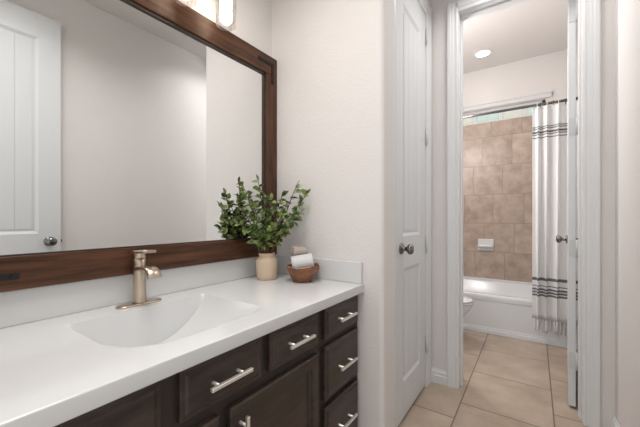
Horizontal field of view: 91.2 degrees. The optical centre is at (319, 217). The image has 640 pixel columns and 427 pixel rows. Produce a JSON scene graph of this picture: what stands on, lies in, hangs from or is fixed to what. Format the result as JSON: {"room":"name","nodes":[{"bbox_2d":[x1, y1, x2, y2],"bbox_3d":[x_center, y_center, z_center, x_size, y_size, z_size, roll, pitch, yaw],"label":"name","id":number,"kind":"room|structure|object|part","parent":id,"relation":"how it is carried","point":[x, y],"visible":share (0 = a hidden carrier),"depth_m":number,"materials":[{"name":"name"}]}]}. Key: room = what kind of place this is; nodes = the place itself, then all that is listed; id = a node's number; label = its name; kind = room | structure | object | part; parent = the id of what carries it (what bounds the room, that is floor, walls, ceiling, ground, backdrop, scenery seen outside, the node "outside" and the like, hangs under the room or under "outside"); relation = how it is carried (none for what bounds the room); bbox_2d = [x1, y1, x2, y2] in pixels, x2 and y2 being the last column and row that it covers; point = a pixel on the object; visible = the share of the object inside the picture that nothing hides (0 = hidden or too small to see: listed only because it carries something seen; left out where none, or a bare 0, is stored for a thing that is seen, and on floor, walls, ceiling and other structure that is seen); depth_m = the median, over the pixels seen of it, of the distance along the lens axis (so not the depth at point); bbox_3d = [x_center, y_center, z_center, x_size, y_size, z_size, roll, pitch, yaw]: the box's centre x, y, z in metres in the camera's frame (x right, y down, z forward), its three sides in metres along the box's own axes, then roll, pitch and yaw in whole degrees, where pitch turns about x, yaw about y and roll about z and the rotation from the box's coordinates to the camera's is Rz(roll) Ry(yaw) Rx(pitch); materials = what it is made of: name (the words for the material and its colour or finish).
{"room":"bathroom","nodes":[
{"label":"bathroom","id":0,"kind":"room"},
{"bbox_2d":[179,0,271,56],"bbox_3d":[-0.420,-0.235,1.652,0.120,2.710,2.410,0,0,34],"label":"wall","id":1,"kind":"structure","parent":0,"point":[253,25],"depth_m":1.62,"materials":[{"name":"paint"}]},
{"bbox_2d":[0,256,258,328],"bbox_3d":[-0.616,0.252,1.238,0.021,0.100,1.252,0,0,34],"label":"backsplash","id":2,"kind":"structure","parent":1,"relation":"attached to","point":[17,307],"depth_m":1.05,"materials":[{"name":"stone"}]},
{"bbox_2d":[0,0,276,291],"bbox_3d":[-0.591,-0.337,1.252,0.047,1.073,1.197,0,0,34],"label":"framed mirror","id":3,"kind":"object","parent":1,"relation":"attached to","point":[126,126],"visible":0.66,"depth_m":1.09,"materials":[{"name":"brown wood"}]},
{"bbox_3d":[-0.593,0.153,1.254,0.041,0.094,1.197,0,0,34],"label":"frame rail","id":4,"kind":"part","parent":3,"relation":"part of","materials":[{"name":"brown wood"}]},
{"bbox_3d":[-0.593,-0.823,1.254,0.041,0.100,1.197,0,0,34],"label":"frame rail","id":5,"kind":"part","parent":3,"relation":"part of","materials":[{"name":"brown wood"}]},
{"bbox_2d":[175,0,235,29],"bbox_3d":[-0.600,-0.983,1.142,0.158,0.298,0.760,0,0,34],"label":"vanity light","id":6,"kind":"object","parent":1,"relation":"attached to","point":[225,14],"visible":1,"depth_m":1.34,"materials":[{"name":"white glass"}]},
{"bbox_3d":[-0.408,-0.913,1.359,0.088,0.159,0.088,0,0,34],"label":"lamp shade","id":7,"kind":"part","parent":6,"relation":"part of","materials":[{"name":"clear glass"}]},
{"bbox_3d":[-0.408,-0.913,1.359,0.055,0.148,0.055,0,0,34],"label":"bulb","id":8,"kind":"part","parent":6,"relation":"part of","materials":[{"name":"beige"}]},
{"bbox_2d":[272,0,393,426],"bbox_3d":[0.046,-0.235,1.635,0.667,2.710,0.148,0,0,34],"label":"wall","id":9,"kind":"structure","parent":0,"point":[335,58],"depth_m":1.49,"materials":[{"name":"paint"}]},
{"bbox_2d":[398,329,587,426],"bbox_3d":[0.646,1.160,1.739,2.100,0.080,5.400,0,0,34],"label":"floor","id":10,"kind":"structure","parent":0,"point":[508,382],"depth_m":2.02,"materials":[{"name":"tile"}]},
{"bbox_2d":[55,312,318,426],"bbox_3d":[-0.467,0.731,0.938,0.579,0.778,0.925,0,0,34],"label":"base cabinet","id":11,"kind":"object","parent":10,"relation":"on","point":[271,379],"visible":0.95,"depth_m":0.85,"materials":[{"name":"brown wood"}]},
{"bbox_3d":[-0.423,0.411,0.568,0.020,0.120,0.269,0,0,34],"label":"drawer","id":12,"kind":"part","parent":11,"relation":"part of","materials":[{"name":"brown wood"}]},
{"bbox_2d":[0,273,363,426],"bbox_3d":[-0.388,0.371,1.082,0.575,0.138,1.252,0,0,34],"label":"countertop","id":13,"kind":"structure","parent":11,"relation":"on","point":[55,371],"depth_m":0.80,"materials":[{"name":"stone"}]},
{"bbox_2d":[115,250,161,308],"bbox_3d":[-0.599,0.205,1.075,0.133,0.193,0.150,0,0,34],"label":"faucet","id":14,"kind":"object","parent":13,"relation":"on","point":[139,297],"visible":1,"depth_m":1.08,"materials":[{"name":"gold metal"}]},
{"bbox_3d":[-0.633,0.299,1.098,0.050,0.006,0.150,0,0,34],"label":"plate","id":15,"kind":"part","parent":14,"relation":"part of","materials":[{"name":"silver metal"}]},
{"bbox_3d":[-0.609,0.117,1.082,0.103,0.015,0.043,0,0,34],"label":"lever handle","id":16,"kind":"part","parent":14,"relation":"part of","materials":[{"name":"silver metal"}]},
{"bbox_3d":[-0.588,0.184,1.068,0.108,0.037,0.047,0,0,34],"label":"spout","id":17,"kind":"part","parent":14,"relation":"part of","materials":[{"name":"silver metal"}]},
{"bbox_2d":[65,293,269,357],"bbox_3d":[-0.443,0.371,0.962,0.362,0.138,0.449,0,0,34],"label":"sink basin","id":18,"kind":"object","parent":13,"relation":"in","point":[134,332],"depth_m":1.06,"materials":[{"name":"ceramic"}]},
{"bbox_2d":[232,175,310,280],"bbox_3d":[-0.230,0.044,1.513,0.374,0.516,0.192,0,0,-2],"label":"potted plant","id":19,"kind":"object","parent":13,"relation":"on","point":[262,235],"visible":1,"depth_m":1.51,"materials":[{"name":"green plant"}]},
{"bbox_2d":[286,263,319,282],"bbox_3d":[-0.083,0.261,1.491,0.160,0.082,0.160,0,0,37],"label":"wooden bowl","id":20,"kind":"object","parent":13,"relation":"on","point":[306,274],"visible":0.91,"depth_m":1.44,"materials":[{"name":"brown wood"}]},
{"bbox_2d":[291,253,313,268],"bbox_3d":[-0.084,0.217,1.504,0.112,0.091,0.087,0,0,-6],"label":"rolled washcloth","id":21,"kind":"object","parent":20,"relation":"in","point":[305,260],"visible":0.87,"depth_m":1.47,"materials":[{"name":"white fabric"}]},
{"bbox_2d":[291,246,307,254],"bbox_3d":[-0.100,0.160,1.532,0.078,0.047,0.043,0,0,-28],"label":"rolled washcloth","id":22,"kind":"object","parent":21,"relation":"on","point":[295,250],"visible":0.99,"depth_m":1.52,"materials":[{"name":"beige fabric"}]},
{"bbox_2d":[275,254,362,283],"bbox_3d":[-0.033,0.252,1.585,0.548,0.100,0.020,0,0,34],"label":"side splash","id":23,"kind":"object","parent":13,"relation":"on","point":[330,269],"visible":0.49,"depth_m":1.50,"materials":[{"name":"stone"}]},
{"bbox_3d":[-0.381,0.755,0.630,0.020,0.500,0.419,0,0,34],"label":"cabinet door","id":24,"kind":"part","parent":11,"relation":"part of","materials":[{"name":"brown wood"}]},
{"bbox_3d":[-0.249,0.411,0.822,0.020,0.120,0.258,0,0,34],"label":"drawer","id":25,"kind":"part","parent":11,"relation":"part of","materials":[{"name":"brown wood"}]},
{"bbox_3d":[-0.231,0.410,0.802,0.036,0.010,0.130,0,0,34],"label":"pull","id":26,"kind":"part","parent":11,"relation":"part of","materials":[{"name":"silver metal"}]},
{"bbox_3d":[-0.203,0.595,0.842,0.036,0.130,0.010,0,0,34],"label":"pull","id":27,"kind":"part","parent":11,"relation":"part of","materials":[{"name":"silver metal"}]},
{"bbox_3d":[-0.126,0.755,1.001,0.020,0.500,0.412,0,0,34],"label":"cabinet door","id":28,"kind":"part","parent":11,"relation":"part of","materials":[{"name":"brown wood"}]},
{"bbox_3d":[-0.083,0.411,1.064,0.020,0.120,0.259,0,0,34],"label":"drawer","id":29,"kind":"part","parent":11,"relation":"part of","materials":[{"name":"brown wood"}]},
{"bbox_3d":[-0.065,0.410,1.044,0.036,0.010,0.130,0,0,34],"label":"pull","id":30,"kind":"part","parent":11,"relation":"part of","materials":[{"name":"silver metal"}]},
{"bbox_2d":[317,295,357,426],"bbox_3d":[-0.113,0.731,1.454,0.579,0.778,0.325,0,0,34],"label":"base cabinet","id":31,"kind":"object","parent":10,"relation":"on","point":[337,346],"visible":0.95,"depth_m":1.28,"materials":[{"name":"brown wood"}]},
{"bbox_3d":[0.092,0.870,1.319,0.020,0.270,0.273,0,0,34],"label":"drawer","id":32,"kind":"part","parent":31,"relation":"part of","materials":[{"name":"brown wood"}]},
{"bbox_3d":[0.092,0.605,1.319,0.020,0.210,0.273,0,0,34],"label":"drawer","id":33,"kind":"part","parent":31,"relation":"part of","materials":[{"name":"brown wood"}]},
{"bbox_3d":[0.092,0.411,1.319,0.020,0.120,0.273,0,0,34],"label":"drawer","id":34,"kind":"part","parent":31,"relation":"part of","materials":[{"name":"brown wood"}]},
{"bbox_3d":[0.112,0.845,1.303,0.036,0.010,0.130,0,0,34],"label":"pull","id":35,"kind":"part","parent":31,"relation":"part of","materials":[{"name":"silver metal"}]},
{"bbox_3d":[0.112,0.605,1.303,0.036,0.010,0.130,0,0,34],"label":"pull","id":36,"kind":"part","parent":31,"relation":"part of","materials":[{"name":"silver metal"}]},
{"bbox_3d":[0.112,0.410,1.303,0.036,0.010,0.130,0,0,34],"label":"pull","id":37,"kind":"part","parent":31,"relation":"part of","materials":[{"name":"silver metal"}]},
{"bbox_2d":[463,295,472,316],"bbox_3d":[1.024,0.757,2.935,0.751,0.726,0.420,0,0,34],"label":"toilet","id":38,"kind":"object","parent":10,"relation":"on","point":[467,301],"visible":0.14,"depth_m":2.70,"materials":[{"name":"white ceramic"}]},
{"bbox_3d":[1.149,0.719,2.849,0.444,0.022,0.360,0,0,34],"label":"lid","id":39,"kind":"part","parent":38,"relation":"part of","materials":[{"name":"white ceramic"}]},
{"bbox_3d":[1.101,0.935,2.882,0.557,0.370,0.356,0,0,34],"label":"bowl","id":40,"kind":"part","parent":38,"relation":"part of","materials":[{"name":"white ceramic"}]},
{"bbox_2d":[463,276,577,349],"bbox_3d":[1.807,0.924,3.410,1.539,0.391,0.845,0,0,34],"label":"bathtub","id":41,"kind":"object","parent":10,"relation":"on","point":[500,307],"visible":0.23,"depth_m":3.00,"materials":[{"name":"white ceramic"}]},
{"bbox_2d":[463,277,531,303],"bbox_3d":[1.808,0.892,3.412,1.539,0.295,0.841,0,0,34],"label":"basin","id":42,"kind":"object","parent":41,"relation":"in","point":[482,290],"depth_m":3.54,"materials":[{"name":"white ceramic"}]},
{"bbox_2d":[463,49,566,113],"bbox_3d":[2.093,-0.345,3.827,1.565,2.930,0.140,0,0,34],"label":"wall","id":43,"kind":"structure","parent":0,"point":[547,72],"depth_m":3.61,"materials":[{"name":"paint"}]},
{"bbox_2d":[463,116,531,282],"bbox_3d":[2.050,-0.201,3.764,1.565,1.902,0.012,0,0,34],"label":"wall tile","id":44,"kind":"structure","parent":43,"relation":"attached to","point":[497,155],"depth_m":3.71,"materials":[{"name":"beige tile"}]},
{"bbox_2d":[478,239,493,250],"bbox_3d":[1.985,0.328,3.756,0.170,0.145,0.075,0,0,34],"label":"soap dish","id":45,"kind":"object","parent":44,"relation":"attached to","point":[483,244],"visible":1,"depth_m":3.76,"materials":[{"name":"white ceramic"}]},
{"bbox_2d":[478,243,491,247],"bbox_3d":[1.982,0.338,3.751,0.144,0.054,0.063,0,0,34],"label":"tray","id":46,"kind":"object","parent":45,"relation":"on","point":[480,245],"depth_m":3.75,"materials":[{"name":"white ceramic"}]},
{"bbox_2d":[463,91,551,125],"bbox_3d":[1.992,-1.268,3.843,1.380,0.231,0.128,0,0,34],"label":"window","id":47,"kind":"structure","parent":43,"relation":"in","point":[547,94],"depth_m":3.68,"materials":[{"name":"paint"}]},
{"bbox_3d":[2.021,-1.236,3.877,1.250,0.168,0.040,0,0,34],"label":"frame","id":48,"kind":"part","parent":47,"relation":"part of","materials":[{"name":"paint"}]},
{"bbox_3d":[1.966,-1.354,3.806,1.380,0.058,0.038,0,0,34],"label":"casing","id":49,"kind":"part","parent":47,"relation":"part of","materials":[{"name":"paint"}]},
{"bbox_2d":[463,0,577,73],"bbox_3d":[1.528,-1.860,2.972,1.840,0.100,2.210,0,0,34],"label":"ceiling","id":50,"kind":"structure","parent":0,"point":[531,28],"depth_m":3.06,"materials":[{"name":"paint"}]},
{"bbox_2d":[473,49,492,57],"bbox_3d":[1.795,-1.806,3.450,0.190,0.009,0.190,0,0,34],"label":"recessed light","id":51,"kind":"object","parent":50,"relation":"in","point":[485,52],"visible":1,"depth_m":3.44,"materials":[{"name":"white plastic"}]},
{"bbox_2d":[429,0,614,426],"bbox_3d":[0.923,-0.345,2.120,1.565,2.930,0.120,0,0,34],"label":"wall","id":52,"kind":"structure","parent":0,"point":[439,7],"depth_m":1.66,"materials":[{"name":"paint"}]},
{"bbox_2d":[432,367,446,385],"bbox_3d":[0.801,1.074,2.121,0.121,0.092,0.016,0,0,34],"label":"baseboard","id":53,"kind":"structure","parent":52,"relation":"attached to","point":[439,376],"depth_m":2.11,"materials":[{"name":"paint"}]},
{"bbox_2d":[447,0,600,426],"bbox_3d":[1.199,-0.148,1.920,0.768,2.536,0.145,0,0,34],"label":"trim","id":54,"kind":"structure","parent":52,"relation":"attached to","point":[589,11],"depth_m":1.70,"materials":[{"name":"paint"}]},
{"bbox_3d":[0.874,-0.148,2.068,0.066,2.536,0.021,0,0,34],"label":"casing","id":55,"kind":"part","parent":54,"relation":"part of","materials":[{"name":"paint"}]},
{"bbox_3d":[1.162,-1.380,1.870,0.633,0.066,0.021,0,0,34],"label":"casing","id":56,"kind":"part","parent":54,"relation":"part of","materials":[{"name":"paint"}]},
{"bbox_3d":[1.452,-0.148,1.671,0.069,2.536,0.021,0,0,34],"label":"casing","id":57,"kind":"part","parent":54,"relation":"part of","materials":[{"name":"paint"}]},
{"bbox_2d":[556,0,577,406],"bbox_3d":[1.660,-0.117,2.069,0.171,2.437,0.620,0,0,38],"label":"door","id":58,"kind":"structure","parent":52,"relation":"in","point":[571,240],"depth_m":1.83,"materials":[{"name":"paint"}]},
{"bbox_3d":[1.774,0.157,2.298,0.068,0.062,0.062,0,0,38],"label":"handle","id":59,"kind":"part","parent":58,"relation":"part of","materials":[{"name":"silver metal"}]},
{"bbox_2d":[576,0,639,426],"bbox_3d":[1.552,-0.345,1.548,0.120,2.930,4.470,0,0,34],"label":"wall","id":60,"kind":"structure","parent":0,"point":[627,12],"depth_m":1.41,"materials":[{"name":"paint"}]},
{"bbox_2d":[611,415,618,426],"bbox_3d":[1.129,1.074,1.050,0.016,0.092,1.409,0,0,34],"label":"baseboard","id":61,"kind":"structure","parent":60,"relation":"attached to","point":[614,423],"depth_m":1.60,"materials":[{"name":"paint"}]},
{"bbox_3d":[0.498,-0.235,1.876,0.100,2.710,0.762,0,0,34],"label":"wall","id":62,"kind":"structure","parent":0,"visible":0},
{"bbox_2d":[396,0,427,426],"bbox_3d":[0.563,-0.117,1.844,0.103,2.437,0.554,0,0,34],"label":"door","id":63,"kind":"structure","parent":62,"relation":"in","point":[410,18],"depth_m":1.84,"materials":[{"name":"paint"}]},
{"bbox_3d":[0.466,0.167,1.671,0.068,0.062,0.062,0,0,34],"label":"handle","id":64,"kind":"part","parent":63,"relation":"part of","materials":[{"name":"silver metal"}]},
{"bbox_2d":[394,0,431,426],"bbox_3d":[0.513,-0.152,1.880,0.121,2.545,0.718,0,0,34],"label":"trim","id":65,"kind":"structure","parent":62,"relation":"attached to","point":[426,9],"depth_m":2.08,"materials":[{"name":"paint"}]},
{"bbox_3d":[0.370,-0.152,1.583,0.021,2.545,0.066,0,0,34],"label":"casing","id":66,"kind":"part","parent":65,"relation":"part of","materials":[{"name":"paint"}]},
{"bbox_3d":[0.548,-1.386,1.843,0.021,0.078,0.564,0,0,34],"label":"casing","id":67,"kind":"part","parent":65,"relation":"part of","materials":[{"name":"paint"}]},
{"bbox_3d":[0.733,-0.152,2.112,0.021,2.545,0.088,0,0,34],"label":"casing","id":68,"kind":"part","parent":65,"relation":"part of","materials":[{"name":"paint"}]},
{"bbox_3d":[0.844,-0.345,3.495,0.120,2.930,2.060,0,0,34],"label":"wall","id":69,"kind":"structure","parent":0,"visible":0},
{"bbox_2d":[463,97,577,118],"bbox_3d":[1.553,-1.002,3.039,1.564,0.060,0.060,0,0,34],"label":"curtain rod","id":70,"kind":"object","parent":69,"relation":"attached to","point":[561,100],"visible":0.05,"depth_m":2.86,"materials":[{"name":"silver metal"}]},
{"bbox_2d":[532,98,577,338],"bbox_3d":[2.027,-0.006,2.695,0.331,2.025,0.088,0,0,31],"label":"shower curtain","id":71,"kind":"object","parent":70,"relation":"hanging from","point":[549,123],"visible":0.72,"depth_m":2.71,"materials":[{"name":"fabric"}]}
]}

